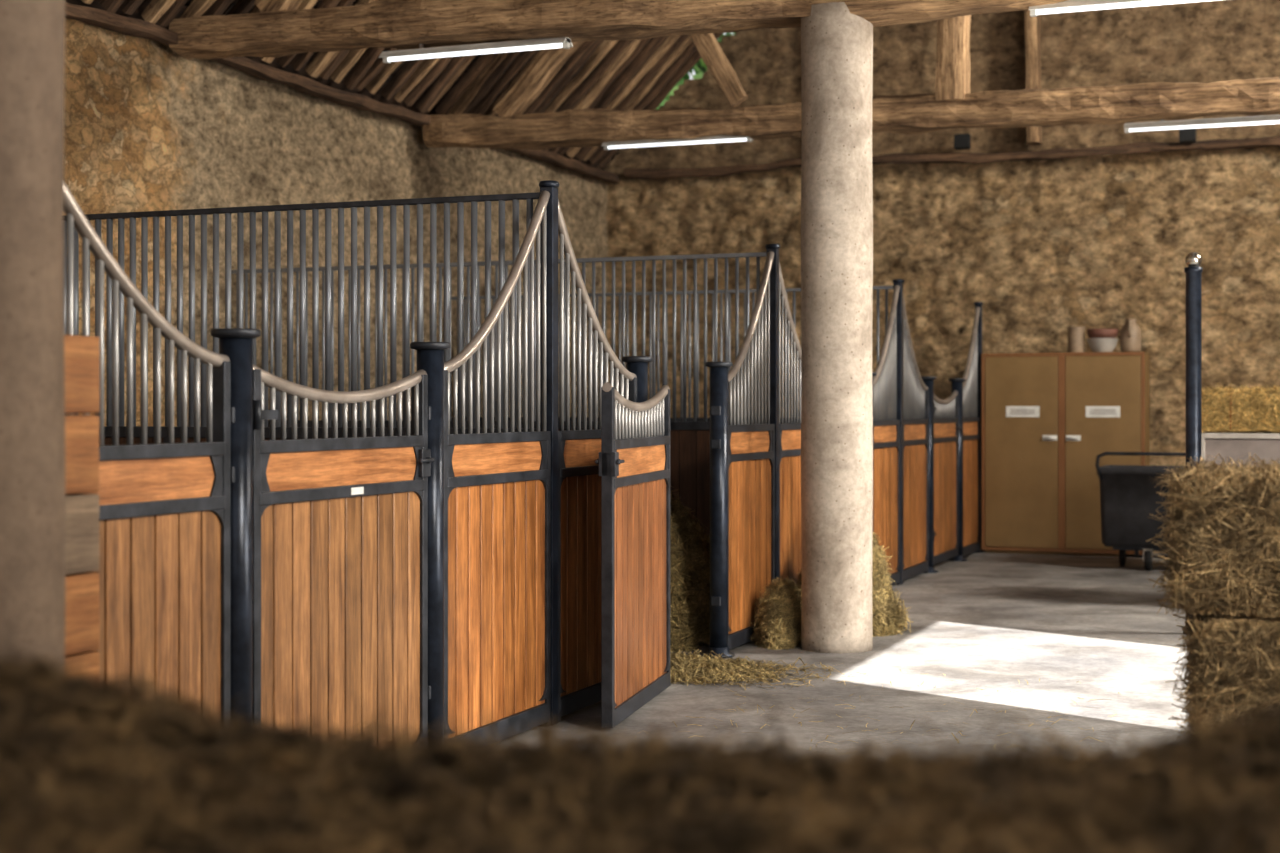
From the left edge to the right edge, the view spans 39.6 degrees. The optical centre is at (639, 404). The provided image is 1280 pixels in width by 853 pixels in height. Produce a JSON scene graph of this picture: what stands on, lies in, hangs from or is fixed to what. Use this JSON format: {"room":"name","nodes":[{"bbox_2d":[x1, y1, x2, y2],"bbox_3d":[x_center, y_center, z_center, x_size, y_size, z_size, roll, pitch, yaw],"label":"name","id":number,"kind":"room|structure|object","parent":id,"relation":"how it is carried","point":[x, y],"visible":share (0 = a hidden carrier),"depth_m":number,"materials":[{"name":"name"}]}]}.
{"room":"farm building","nodes":[
{"label":"farm building","id":0,"kind":"room"},
{"bbox_2d":[64,17,608,426],"bbox_3d":[-3.993,-0.500,8.952,0.123,3.700,20.000,0,0,22],"label":"wall","id":1,"kind":"structure","parent":0,"point":[149,126],"depth_m":12.39,"materials":[{"name":"stone"}]},
{"bbox_2d":[65,0,437,125],"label":"wooden beam","id":2,"kind":"structure","parent":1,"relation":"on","point":[102,19],"depth_m":11.89,"materials":[{"name":"brown wood"}]},
{"bbox_2d":[104,0,129,14],"bbox_3d":[-0.270,-5.540,9.547,6.388,6.363,0.154,0,0,22],"label":"rafter","id":3,"kind":"object","parent":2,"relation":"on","point":[117,7],"visible":0.88,"depth_m":10.71,"materials":[{"name":"brown wood"}]},
{"bbox_2d":[140,0,171,23],"bbox_3d":[-0.143,-5.562,9.908,6.355,6.389,0.136,0,0,22],"label":"rafter","id":4,"kind":"object","parent":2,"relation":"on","point":[154,9],"visible":1,"depth_m":11.03,"materials":[{"name":"brown wood"}]},
{"bbox_2d":[161,0,194,28],"bbox_3d":[-0.075,-5.557,10.067,6.370,6.365,0.118,0,0,22],"label":"rafter","id":5,"kind":"object","parent":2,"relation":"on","point":[180,7],"visible":1,"depth_m":11.19,"materials":[{"name":"brown wood"}]},
{"bbox_2d":[258,0,319,62],"bbox_3d":[0.336,-5.557,11.123,6.348,6.395,0.154,0,0,21],"label":"rafter","id":6,"kind":"object","parent":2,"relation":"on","point":[269,54],"visible":0.3,"depth_m":12.22,"materials":[{"name":"brown wood"}]},
{"bbox_2d":[276,0,335,65],"bbox_3d":[0.411,-5.557,11.283,6.368,6.374,0.133,0,0,21],"label":"rafter","id":7,"kind":"object","parent":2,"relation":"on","point":[287,53],"visible":0.32,"depth_m":12.40,"materials":[{"name":"brown wood"}]},
{"bbox_2d":[287,0,350,68],"bbox_3d":[0.450,-5.565,11.441,6.354,6.379,0.146,0,0,21],"label":"rafter","id":8,"kind":"object","parent":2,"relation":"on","point":[301,53],"visible":0.27,"depth_m":12.52,"materials":[{"name":"brown wood"}]},
{"bbox_2d":[302,0,369,74],"bbox_3d":[0.535,-5.574,11.650,6.363,6.394,0.143,0,0,21],"label":"rafter","id":9,"kind":"object","parent":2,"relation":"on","point":[320,54],"visible":0.44,"depth_m":12.75,"materials":[{"name":"brown wood"}]},
{"bbox_2d":[318,0,392,79],"bbox_3d":[0.611,-5.565,11.811,6.345,6.390,0.145,0,0,22],"label":"rafter","id":10,"kind":"object","parent":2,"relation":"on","point":[343,51],"visible":0.42,"depth_m":12.91,"materials":[{"name":"brown wood"}]},
{"bbox_2d":[330,0,408,82],"bbox_3d":[0.675,-5.548,11.948,6.370,6.357,0.141,0,0,21],"label":"rafter","id":11,"kind":"object","parent":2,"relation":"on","point":[358,51],"visible":0.44,"depth_m":13.05,"materials":[{"name":"brown wood"}]},
{"bbox_2d":[350,47,392,88],"bbox_3d":[0.778,-5.574,12.260,6.368,6.374,0.120,0,0,22],"label":"rafter","id":12,"kind":"object","parent":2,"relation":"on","point":[374,61],"visible":0.42,"depth_m":13.35,"materials":[{"name":"brown wood"}]},
{"bbox_2d":[341,0,419,83],"bbox_3d":[0.716,-5.578,12.118,6.367,6.357,0.111,0,0,22],"label":"rafter","id":13,"kind":"object","parent":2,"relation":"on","point":[371,50],"visible":0.27,"depth_m":13.21,"materials":[{"name":"brown wood"}]},
{"bbox_2d":[367,0,448,96],"bbox_3d":[0.866,-5.544,12.428,6.356,6.377,0.108,0,0,22],"label":"rafter","id":14,"kind":"object","parent":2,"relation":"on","point":[379,81],"visible":0.31,"depth_m":13.54,"materials":[{"name":"brown wood"}]},
{"bbox_2d":[379,0,470,98],"bbox_3d":[0.954,-5.551,12.628,6.376,6.359,0.107,0,0,21],"label":"rafter","id":15,"kind":"object","parent":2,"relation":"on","point":[404,68],"visible":0.38,"depth_m":13.69,"materials":[{"name":"brown wood"}]},
{"bbox_2d":[390,0,484,102],"bbox_3d":[1.005,-5.562,12.827,6.354,6.379,0.114,0,0,21],"label":"rafter","id":16,"kind":"object","parent":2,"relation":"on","point":[407,83],"visible":0.38,"depth_m":13.89,"materials":[{"name":"brown wood"}]},
{"bbox_2d":[402,0,494,105],"bbox_3d":[1.063,-5.564,12.966,6.359,6.382,0.138,0,0,21],"label":"rafter","id":17,"kind":"object","parent":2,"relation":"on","point":[428,75],"visible":0.39,"depth_m":14.04,"materials":[{"name":"brown wood"}]},
{"bbox_2d":[479,143,617,181],"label":"wall plate","id":18,"kind":"object","parent":1,"relation":"on","point":[510,149],"depth_m":16.58,"materials":[{"name":"brown wood"}]},
{"bbox_2d":[413,56,462,107],"bbox_3d":[1.136,-5.559,13.126,6.380,6.347,0.130,0,0,22],"label":"rafter","id":19,"kind":"object","parent":18,"relation":"on","point":[449,64],"visible":0.36,"depth_m":14.18,"materials":[{"name":"brown wood"}]},
{"bbox_2d":[425,55,479,112],"bbox_3d":[1.204,-5.549,13.280,6.385,6.353,0.127,0,0,22],"label":"rafter","id":20,"kind":"object","parent":18,"relation":"on","point":[444,90],"visible":0.56,"depth_m":14.38,"materials":[{"name":"brown wood"}]},
{"bbox_2d":[435,53,495,116],"bbox_3d":[1.271,-5.564,13.474,6.358,6.372,0.161,0,0,22],"label":"rafter","id":21,"kind":"object","parent":18,"relation":"on","point":[480,64],"visible":0.44,"depth_m":14.53,"materials":[{"name":"brown wood"}]},
{"bbox_2d":[447,52,514,116],"bbox_3d":[1.359,-5.545,13.662,6.370,6.363,0.122,0,0,22],"label":"rafter","id":22,"kind":"object","parent":18,"relation":"on","point":[488,75],"visible":0.54,"depth_m":14.68,"materials":[{"name":"brown wood"}]},
{"bbox_2d":[462,51,524,113],"bbox_3d":[1.412,-5.545,13.793,6.380,6.355,0.146,0,0,22],"label":"rafter","id":23,"kind":"object","parent":18,"relation":"on","point":[474,105],"visible":0.31,"depth_m":14.82,"materials":[{"name":"brown wood"}]},
{"bbox_2d":[475,50,536,111],"bbox_3d":[1.482,-5.558,14.005,6.342,6.395,0.125,0,0,22],"label":"rafter","id":24,"kind":"object","parent":18,"relation":"on","point":[507,80],"visible":0.3,"depth_m":15.01,"materials":[{"name":"brown wood"}]},
{"bbox_2d":[524,39,589,106],"bbox_3d":[1.692,-5.562,14.550,6.370,6.374,0.112,0,0,22],"label":"rafter","id":25,"kind":"object","parent":18,"relation":"on","point":[581,44],"visible":0.31,"depth_m":15.48,"materials":[{"name":"brown wood"}]},
{"bbox_2d":[529,40,597,106],"bbox_3d":[1.767,-5.559,14.726,6.364,6.352,0.142,0,0,22],"label":"rafter","id":26,"kind":"object","parent":18,"relation":"on","point":[548,92],"visible":0.38,"depth_m":15.66,"materials":[{"name":"brown wood"}]},
{"bbox_2d":[527,41,617,144],"bbox_3d":[1.896,-5.562,15.046,6.354,6.378,0.120,0,0,22],"label":"rafter","id":27,"kind":"object","parent":18,"relation":"on","point":[574,88],"visible":0.29,"depth_m":15.99,"materials":[{"name":"brown wood"}]},
{"bbox_2d":[542,40,611,105],"bbox_3d":[1.836,-5.543,14.857,6.378,6.361,0.134,0,0,22],"label":"rafter","id":28,"kind":"object","parent":18,"relation":"on","point":[600,45],"visible":0.39,"depth_m":15.78,"materials":[{"name":"brown wood"}]},
{"bbox_2d":[534,42,630,148],"bbox_3d":[1.982,-5.558,15.251,6.342,6.382,0.118,0,0,21],"label":"rafter","id":29,"kind":"object","parent":18,"relation":"on","point":[620,48],"visible":0.49,"depth_m":16.14,"materials":[{"name":"brown wood"}]},
{"bbox_2d":[543,41,638,149],"bbox_3d":[2.039,-5.553,15.391,6.381,6.345,0.115,0,0,22],"label":"rafter","id":30,"kind":"object","parent":18,"relation":"on","point":[548,143],"visible":0.23,"depth_m":16.31,"materials":[{"name":"brown wood"}]},
{"bbox_2d":[550,39,651,151],"bbox_3d":[2.103,-5.557,15.566,6.381,6.356,0.132,0,0,22],"label":"rafter","id":31,"kind":"object","parent":18,"relation":"on","point":[640,46],"visible":0.41,"depth_m":16.46,"materials":[{"name":"brown wood"}]},
{"bbox_2d":[558,37,664,155],"bbox_3d":[2.174,-5.562,15.752,6.341,6.390,0.150,0,0,21],"label":"rafter","id":32,"kind":"object","parent":18,"relation":"on","point":[654,43],"visible":0.45,"depth_m":16.66,"materials":[{"name":"brown wood"}]},
{"bbox_2d":[567,36,680,156],"bbox_3d":[2.244,-5.571,15.952,6.374,6.373,0.135,0,0,22],"label":"rafter","id":33,"kind":"object","parent":18,"relation":"on","point":[667,43],"visible":0.51,"depth_m":16.81,"materials":[{"name":"brown wood"}]},
{"bbox_2d":[573,36,685,159],"bbox_3d":[2.326,-5.561,16.128,6.376,6.365,0.141,0,0,21],"label":"rafter","id":34,"kind":"object","parent":18,"relation":"on","point":[584,149],"visible":0.34,"depth_m":17.01,"materials":[{"name":"brown wood"}]},
{"bbox_2d":[582,37,693,162],"bbox_3d":[2.375,-5.564,16.287,6.345,6.386,0.115,0,0,21],"label":"rafter","id":35,"kind":"object","parent":18,"relation":"on","point":[673,58],"visible":0.41,"depth_m":17.11,"materials":[{"name":"brown wood"}]},
{"bbox_2d":[590,42,696,165],"bbox_3d":[2.463,-5.558,16.482,6.369,6.370,0.141,0,0,22],"label":"rafter","id":36,"kind":"object","parent":18,"relation":"on","point":[601,153],"visible":0.23,"depth_m":17.34,"materials":[{"name":"brown wood"}]},
{"bbox_2d":[600,31,724,166],"bbox_3d":[2.535,-5.561,16.665,6.369,6.352,0.125,0,0,22],"label":"rafter","id":37,"kind":"object","parent":18,"relation":"on","point":[686,69],"visible":0.39,"depth_m":17.50,"materials":[{"name":"brown wood"}]},
{"bbox_2d":[421,2,1279,151],"bbox_3d":[2.922,-5.034,12.608,9.967,6.178,0.362,0,0,22],"label":"roof truss","id":38,"kind":"object","parent":18,"relation":"attached to","point":[954,106],"visible":0.88,"depth_m":12.90,"materials":[{"name":"brown wood"}]},
{"bbox_2d":[602,133,753,149],"bbox_3d":[0.284,-2.046,13.657,1.200,0.108,0.140,0,0,22],"label":"lamp","id":39,"kind":"object","parent":38,"relation":"hanging from","point":[685,140],"visible":0.93,"depth_m":13.63,"materials":[{"name":"white"}]},
{"bbox_2d":[1124,110,1279,132],"bbox_3d":[3.956,-1.956,12.201,1.220,0.108,0.140,0,0,22],"label":"lamp","id":40,"kind":"object","parent":38,"relation":"hanging from","point":[1263,119],"visible":1,"depth_m":12.20,"materials":[{"name":"white"}]},
{"bbox_2d":[74,0,697,166],"bbox_3d":[0.783,-5.491,7.166,11.478,7.002,20.200,0,0,22],"label":"ceiling","id":41,"kind":"structure","parent":0,"point":[100,4],"depth_m":14.03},
{"bbox_2d":[489,550,1189,761],"bbox_3d":[3.039,1.400,5.249,16.360,0.100,22.300,0,0,22],"label":"floor","id":42,"kind":"structure","parent":0,"point":[990,622],"depth_m":8.87,"materials":[{"name":"concrete"}]},
{"bbox_2d":[0,0,65,674],"bbox_3d":[-1.388,-0.435,3.648,0.398,3.570,0.398,0,0,22],"label":"column","id":43,"kind":"structure","parent":42,"relation":"on","point":[32,32],"depth_m":3.55,"materials":[{"name":"brown concrete"}]},
{"bbox_2d":[64,181,230,725],"bbox_3d":[-1.440,0.224,4.861,0.052,2.252,1.038,0,0,22],"label":"wall","id":44,"kind":"structure","parent":42,"relation":"on","point":[164,571],"depth_m":5.04,"materials":[{"name":"paint"}]},
{"bbox_2d":[67,213,211,445],"bbox_3d":[-1.448,-0.377,4.840,0.019,0.985,0.946,0,0,22],"label":"grille","id":45,"kind":"object","parent":44,"relation":"in","point":[91,241],"depth_m":4.92,"materials":[{"name":"metal"}]},
{"bbox_2d":[211,328,260,728],"bbox_3d":[-1.227,0.558,5.397,0.170,1.583,0.170,0,0,22],"label":"post","id":46,"kind":"object","parent":42,"relation":"on","point":[236,343],"visible":0.58,"depth_m":5.36,"materials":[{"name":"metal"}]},
{"bbox_2d":[253,365,434,746],"bbox_3d":[-0.999,0.585,5.971,0.105,1.429,1.122,0,0,22],"label":"door","id":47,"kind":"structure","parent":46,"relation":"attached to","point":[340,578],"depth_m":5.94,"materials":[{"name":"paint"}]},
{"bbox_2d":[261,382,418,439],"bbox_3d":[-0.994,0.009,5.986,0.019,0.212,1.008,0,0,22],"label":"grille","id":48,"kind":"object","parent":47,"relation":"attached to","point":[295,390],"depth_m":5.98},
{"bbox_2d":[64,180,558,724],"bbox_3d":[-2.121,0.200,8.210,3.824,2.300,0.089,0,0,22],"label":"wall","id":49,"kind":"structure","parent":42,"relation":"on","point":[550,186],"depth_m":7.86,"materials":[{"name":"metal"}]},
{"bbox_2d":[64,199,532,428],"bbox_3d":[-2.155,-0.384,8.224,3.661,0.988,0.027,0,0,22],"label":"grille","id":50,"kind":"object","parent":49,"relation":"in","point":[315,207],"depth_m":7.94,"materials":[{"name":"metal"}]},
{"bbox_2d":[410,342,450,743],"bbox_3d":[-0.772,0.558,6.545,0.170,1.583,0.170,0,0,22],"label":"post","id":51,"kind":"object","parent":42,"relation":"on","point":[430,355],"visible":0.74,"depth_m":6.50,"materials":[{"name":"metal"}]},
{"bbox_2d":[231,244,779,589],"bbox_3d":[-0.955,0.200,11.150,3.824,2.300,0.089,0,0,22],"label":"wall","id":52,"kind":"structure","parent":42,"relation":"on","point":[690,441],"depth_m":10.73,"materials":[{"name":"paint"}]},
{"bbox_2d":[236,257,759,421],"bbox_3d":[-0.990,-0.384,11.164,3.652,0.988,0.019,0,0,22],"label":"grille","id":53,"kind":"object","parent":52,"relation":"in","point":[605,259],"depth_m":10.90,"materials":[{"name":"metal"}]},
{"bbox_2d":[444,190,636,744],"bbox_3d":[-0.392,0.224,7.503,0.052,2.252,1.944,0,0,22],"label":"wall","id":54,"kind":"structure","parent":42,"relation":"on","point":[497,486],"depth_m":7.26,"materials":[{"name":"paint"}]},
{"bbox_2d":[448,210,545,433],"bbox_3d":[-0.562,-0.379,7.074,0.019,0.988,0.884,0,0,22],"label":"grille","id":55,"kind":"object","parent":54,"relation":"in","point":[521,262],"depth_m":7.18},
{"bbox_2d":[560,234,628,430],"bbox_3d":[-0.211,-0.363,7.960,0.019,0.956,0.822,0,0,22],"label":"grille","id":56,"kind":"object","parent":54,"relation":"in","point":[572,267],"depth_m":7.81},
{"bbox_2d":[622,356,652,402],"bbox_3d":[-0.012,0.558,8.460,0.170,1.583,0.170,0,0,22],"label":"post","id":57,"kind":"object","parent":42,"relation":"on","point":[638,365],"visible":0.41,"depth_m":8.41,"materials":[{"name":"metal"}]},
{"bbox_2d":[595,382,670,727],"bbox_3d":[-0.007,0.620,7.901,0.105,1.429,1.161,0,0,13],"label":"door","id":58,"kind":"structure","parent":57,"relation":"attached to","point":[634,461],"depth_m":7.78,"materials":[{"name":"paint"}]},
{"bbox_2d":[615,399,663,438],"bbox_3d":[-0.006,0.048,7.904,0.019,0.204,1.008,0,0,13],"label":"grille","id":59,"kind":"object","parent":58,"relation":"attached to","point":[633,420],"depth_m":7.90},
{"bbox_2d":[0,645,1279,852],"bbox_3d":[0.001,0.788,1.511,3.086,1.124,1.188,0,0,0],"label":"pile","id":60,"kind":"object","parent":42,"relation":"on","point":[86,766],"visible":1,"depth_m":1.78,"materials":[{"name":"plant"}]},
{"bbox_2d":[451,279,903,584],"bbox_3d":[0.211,0.200,14.091,3.824,2.300,0.089,0,0,22],"label":"wall","id":61,"kind":"structure","parent":42,"relation":"on","point":[899,309],"depth_m":14.01,"materials":[{"name":"metal"}]},
{"bbox_2d":[464,289,887,417],"bbox_3d":[0.176,-0.384,14.104,3.652,0.988,0.019,0,0,22],"label":"grille","id":62,"kind":"object","parent":61,"relation":"in","point":[753,291],"depth_m":14.08,"materials":[{"name":"metal"}]},
{"bbox_2d":[671,486,709,652],"bbox_3d":[0.098,0.933,10.111,0.878,1.007,0.914,0,0,-23],"label":"heap","id":63,"kind":"object","parent":42,"relation":"on","point":[690,569],"visible":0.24,"depth_m":9.86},
{"bbox_2d":[703,362,734,657],"bbox_3d":[0.424,0.558,9.562,0.170,1.583,0.170,0,0,22],"label":"post","id":64,"kind":"object","parent":42,"relation":"on","point":[718,371],"visible":0.95,"depth_m":9.52,"materials":[{"name":"metal"}]},
{"bbox_2d":[728,251,801,649],"bbox_3d":[0.789,0.224,10.481,0.052,2.252,1.862,0,0,22],"label":"wall","id":65,"kind":"structure","parent":42,"relation":"on","point":[751,447],"depth_m":10.22,"materials":[{"name":"paint"}]},
{"bbox_2d":[729,276,769,424],"bbox_3d":[0.611,-0.348,10.033,0.019,0.926,0.760,0,0,22],"label":"grille","id":66,"kind":"object","parent":65,"relation":"in","point":[759,326],"depth_m":10.14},
{"bbox_2d":[779,282,800,422],"bbox_3d":[0.955,-0.363,10.900,0.014,0.956,0.818,0,0,22],"label":"grille","id":67,"kind":"object","parent":65,"relation":"in","point":[790,345],"depth_m":10.75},
{"bbox_2d":[752,582,801,649],"bbox_3d":[0.806,1.215,10.081,0.371,0.423,0.628,0,0,19],"label":"heap","id":68,"kind":"object","parent":42,"relation":"on","point":[779,625],"visible":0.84,"depth_m":9.93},
{"bbox_2d":[801,7,872,652],"bbox_3d":[1.092,-0.420,9.862,0.398,3.540,0.398,0,0,22],"label":"column","id":69,"kind":"structure","parent":42,"relation":"on","point":[836,42],"depth_m":9.69,"materials":[{"name":"concrete"}]},
{"bbox_2d":[168,0,979,50],"bbox_3d":[1.721,-5.088,9.574,9.970,6.057,0.433,0,0,22],"label":"ceiling beam","id":70,"kind":"structure","parent":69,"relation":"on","point":[397,25],"depth_m":10.45,"materials":[{"name":"brown wood"}]},
{"bbox_2d":[379,37,572,62],"bbox_3d":[-0.991,-2.146,10.645,1.230,0.108,0.140,0,0,22],"label":"lamp","id":71,"kind":"object","parent":70,"relation":"hanging from","point":[563,42],"visible":0.92,"depth_m":10.61,"materials":[{"name":"white"}]},
{"bbox_2d":[1028,0,1218,16],"bbox_3d":[2.639,-2.116,9.205,1.220,0.108,0.140,0,0,22],"label":"lamp","id":72,"kind":"object","parent":70,"relation":"hanging from","point":[1065,6],"visible":1,"depth_m":9.29,"materials":[{"name":"white"}]},
{"bbox_2d":[796,527,906,636],"bbox_3d":[1.246,1.054,10.619,0.765,0.766,0.742,0,0,-31],"label":"heap","id":73,"kind":"object","parent":42,"relation":"on","point":[886,613],"visible":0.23,"depth_m":10.44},
{"bbox_2d":[618,649,1138,755],"bbox_3d":[0.691,1.325,7.683,2.620,0.151,3.128,0,0,22],"label":"straw","id":74,"kind":"object","parent":42,"relation":"on","point":[684,666],"visible":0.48,"depth_m":8.84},
{"bbox_2d":[873,285,928,585],"bbox_3d":[1.955,0.224,13.421,0.052,2.252,1.862,0,0,22],"label":"wall","id":75,"kind":"structure","parent":42,"relation":"on","point":[915,392],"depth_m":13.51,"materials":[{"name":"paint"}]},
{"bbox_2d":[873,312,895,419],"bbox_3d":[1.777,-0.348,12.973,0.014,0.926,0.756,0,0,22],"label":"grille","id":76,"kind":"object","parent":75,"relation":"in","point":[887,353],"depth_m":13.08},
{"bbox_2d":[903,319,924,418],"bbox_3d":[2.121,-0.363,13.841,0.014,0.956,0.818,0,0,22],"label":"grille","id":77,"kind":"object","parent":75,"relation":"in","point":[913,384],"depth_m":13.75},
{"bbox_2d":[921,376,937,572],"bbox_3d":[2.320,0.558,14.341,0.170,1.583,0.170,0,0,22],"label":"post","id":78,"kind":"object","parent":42,"relation":"on","point":[928,381],"visible":0.56,"depth_m":14.30,"materials":[{"name":"metal"}]},
{"bbox_2d":[934,390,961,564],"bbox_3d":[2.538,0.585,14.892,0.105,1.429,1.073,0,0,22],"label":"door","id":79,"kind":"structure","parent":78,"relation":"attached to","point":[947,428],"depth_m":14.97,"materials":[{"name":"paint"}]},
{"bbox_2d":[934,398,954,417],"bbox_3d":[2.541,0.011,14.900,0.014,0.208,0.942,0,0,22],"label":"grille","id":80,"kind":"object","parent":79,"relation":"attached to","point":[945,408],"depth_m":14.93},
{"bbox_2d":[947,378,966,560],"bbox_3d":[2.756,0.558,15.442,0.170,1.583,0.170,0,0,22],"label":"post","id":81,"kind":"object","parent":42,"relation":"on","point":[956,383],"visible":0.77,"depth_m":15.40,"materials":[{"name":"metal"}]},
{"bbox_2d":[963,302,983,555],"bbox_3d":[2.954,0.200,15.940,0.089,2.300,0.954,0,0,22],"label":"wall","id":82,"kind":"structure","parent":42,"relation":"on","point":[971,421],"depth_m":16.05,"materials":[{"name":"paint"}]},
{"bbox_2d":[963,327,977,416],"bbox_3d":[2.943,-0.348,15.914,0.014,0.926,0.756,0,0,22],"label":"grille","id":83,"kind":"object","parent":82,"relation":"in","point":[970,386],"depth_m":16.04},
{"bbox_2d":[981,352,1149,557],"bbox_3d":[3.852,0.440,16.116,1.440,1.820,0.459,0,0,22],"label":"tall cabinet","id":84,"kind":"object","parent":42,"relation":"on","point":[1047,418],"visible":0.91,"depth_m":15.96,"materials":[{"name":"paint"}]},
{"bbox_2d":[1067,326,1084,352],"bbox_3d":[3.935,-0.589,16.028,0.160,0.237,0.160,0,0,22],"label":"tin can","id":85,"kind":"object","parent":84,"relation":"on","point":[1076,335],"visible":0.93,"depth_m":15.96,"materials":[{"name":"beige metal"}]},
{"bbox_2d":[1087,338,1118,351],"bbox_3d":[4.149,-0.532,15.943,0.286,0.125,0.286,0,0,22],"label":"bowl","id":86,"kind":"object","parent":84,"relation":"on","point":[1096,344],"visible":0.96,"depth_m":15.85,"materials":[{"name":"white ceramic"}]},
{"bbox_2d":[1087,328,1117,337],"bbox_3d":[4.149,-0.639,15.943,0.276,0.085,0.276,0,0,22],"label":"bowl","id":87,"kind":"object","parent":86,"relation":"on","point":[1099,332],"visible":0.96,"depth_m":15.83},
{"bbox_2d":[1120,318,1140,351],"bbox_3d":[4.374,-0.620,15.852,0.190,0.300,0.184,0,0,-25],"label":"jug","id":88,"kind":"object","parent":84,"relation":"on","point":[1130,335],"visible":0.97,"depth_m":15.78,"materials":[{"name":"beige ceramic"}]},
{"bbox_2d":[1095,452,1185,570],"bbox_3d":[4.268,0.866,14.643,0.927,0.969,0.679,0,0,22],"label":"cart","id":89,"kind":"object","parent":42,"relation":"on","point":[1128,497],"visible":0.66,"depth_m":14.46,"materials":[{"name":"plastic"}]},
{"bbox_2d":[1097,465,1185,547],"bbox_3d":[4.274,0.835,14.657,0.920,0.650,0.650,0,0,22],"label":"tub","id":90,"kind":"object","parent":89,"relation":"in","point":[1128,496],"depth_m":14.46,"materials":[{"name":"plastic"}]},
{"bbox_2d":[1183,252,1202,633],"bbox_3d":[3.265,0.224,10.485,0.120,2.253,0.120,0,0,22],"label":"post","id":91,"kind":"object","parent":42,"relation":"on","point":[1193,260],"visible":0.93,"depth_m":10.45,"materials":[{"name":"metal"}]},
{"bbox_2d":[1202,432,1279,467],"bbox_3d":[4.208,0.767,11.886,0.850,1.165,0.790,0,0,22],"label":"trough","id":92,"kind":"object","parent":42,"relation":"on","point":[1233,445],"visible":0.27,"depth_m":11.67,"materials":[{"name":"white ceramic"}]},
{"bbox_2d":[1202,383,1279,431],"bbox_3d":[4.194,0.015,11.893,0.984,0.331,0.708,0,0,22],"label":"hay bale","id":93,"kind":"object","parent":92,"relation":"on","point":[1254,409],"visible":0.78,"depth_m":11.68,"materials":[{"name":"yellow plant"}]},
{"bbox_3d":[2.166,1.160,5.026,1.179,0.380,0.648,0,0,22],"label":"hay bale","id":94,"kind":"object","parent":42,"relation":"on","visible":0},
{"bbox_2d":[1165,612,1279,738],"bbox_3d":[2.146,0.779,5.019,1.246,0.378,0.711,0,0,20],"label":"hay bale","id":95,"kind":"object","parent":94,"relation":"on","point":[1236,659],"visible":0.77,"depth_m":4.92},
{"bbox_2d":[1146,453,1279,617],"bbox_3d":[2.109,0.343,5.020,1.301,0.490,0.770,0,0,23],"label":"hay bale","id":96,"kind":"object","parent":95,"relation":"on","point":[1223,531],"visible":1,"depth_m":4.93},
{"bbox_3d":[-1.442,1.257,4.229,0.212,0.186,0.220,0,0,21],"label":"block","id":97,"kind":"object","parent":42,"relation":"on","visible":0},
{"bbox_3d":[-1.437,1.067,4.227,0.202,0.186,0.220,0,0,23],"label":"block","id":98,"kind":"object","parent":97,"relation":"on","visible":0},
{"bbox_3d":[-1.440,0.877,4.228,0.208,0.186,0.220,0,0,21],"label":"block","id":99,"kind":"object","parent":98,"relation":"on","visible":0},
{"bbox_2d":[65,651,98,684],"bbox_3d":[-1.437,0.687,4.227,0.202,0.186,0.220,0,0,22],"label":"block","id":100,"kind":"object","parent":99,"relation":"on","point":[91,666],"visible":0.12,"depth_m":4.25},
{"bbox_2d":[65,572,98,655],"bbox_3d":[-1.444,0.497,4.230,0.217,0.186,0.220,0,0,22],"label":"block","id":101,"kind":"object","parent":100,"relation":"on","point":[81,589],"visible":0.32,"depth_m":4.23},
{"bbox_2d":[65,493,98,574],"bbox_3d":[-1.441,0.307,4.229,0.210,0.186,0.220,0,0,21],"label":"block","id":102,"kind":"object","parent":101,"relation":"on","point":[82,509],"visible":0.32,"depth_m":4.23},
{"bbox_2d":[65,415,98,493],"bbox_3d":[-1.439,0.117,4.228,0.207,0.186,0.220,0,0,21],"label":"block","id":103,"kind":"object","parent":102,"relation":"on","point":[81,431],"visible":0.33,"depth_m":4.23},
{"bbox_2d":[64,334,99,412],"bbox_3d":[-1.440,-0.073,4.229,0.209,0.186,0.220,0,0,22],"label":"block","id":104,"kind":"object","parent":103,"relation":"on","point":[81,352],"visible":0.36,"depth_m":4.23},
{"bbox_2d":[605,0,1279,552],"bbox_3d":[4.388,-2.130,16.328,10.300,6.960,0.150,0,0,22],"label":"wall","id":105,"kind":"structure","parent":0,"point":[1049,245],"depth_m":16.64,"materials":[{"name":"stone"}]},
{"bbox_2d":[624,136,1279,175],"bbox_3d":[4.422,-2.346,16.125,9.818,0.140,0.211,0,0,22],"label":"beam","id":106,"kind":"structure","parent":105,"relation":"attached to","point":[1241,142],"depth_m":16.57,"materials":[{"name":"brown wood"}]},
{"bbox_2d":[954,133,970,149],"bbox_3d":[3.027,-2.450,16.614,0.140,0.139,0.259,0,0,22],"label":"floodlight","id":107,"kind":"object","parent":106,"relation":"attached to","point":[961,141],"visible":1,"depth_m":16.50,"materials":[{"name":"black plastic"}]},
{"bbox_2d":[1179,128,1195,143],"bbox_3d":[4.896,-2.400,15.873,0.140,0.139,0.259,0,0,22],"label":"floodlight","id":108,"kind":"object","parent":106,"relation":"attached to","point":[1185,135],"visible":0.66,"depth_m":15.77,"materials":[{"name":"black plastic"}]},
{"bbox_2d":[1027,0,1044,145],"bbox_3d":[3.651,-3.930,16.390,0.157,3.044,0.259,0,0,22],"label":"stud","id":109,"kind":"object","parent":105,"relation":"attached to","point":[1035,24],"visible":0.62,"depth_m":16.29,"materials":[{"name":"brown wood"}]},
{"label":"outside","id":110,"kind":"structure","parent":0,"visible":0},
{"bbox_2d":[663,30,734,103],"bbox_3d":[0.677,-2.305,20.460,3.398,7.329,2.459,0,0,22],"label":"tree","id":111,"kind":"object","parent":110,"point":[701,67],"visible":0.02,"depth_m":19.54,"materials":[{"name":"green plant"}]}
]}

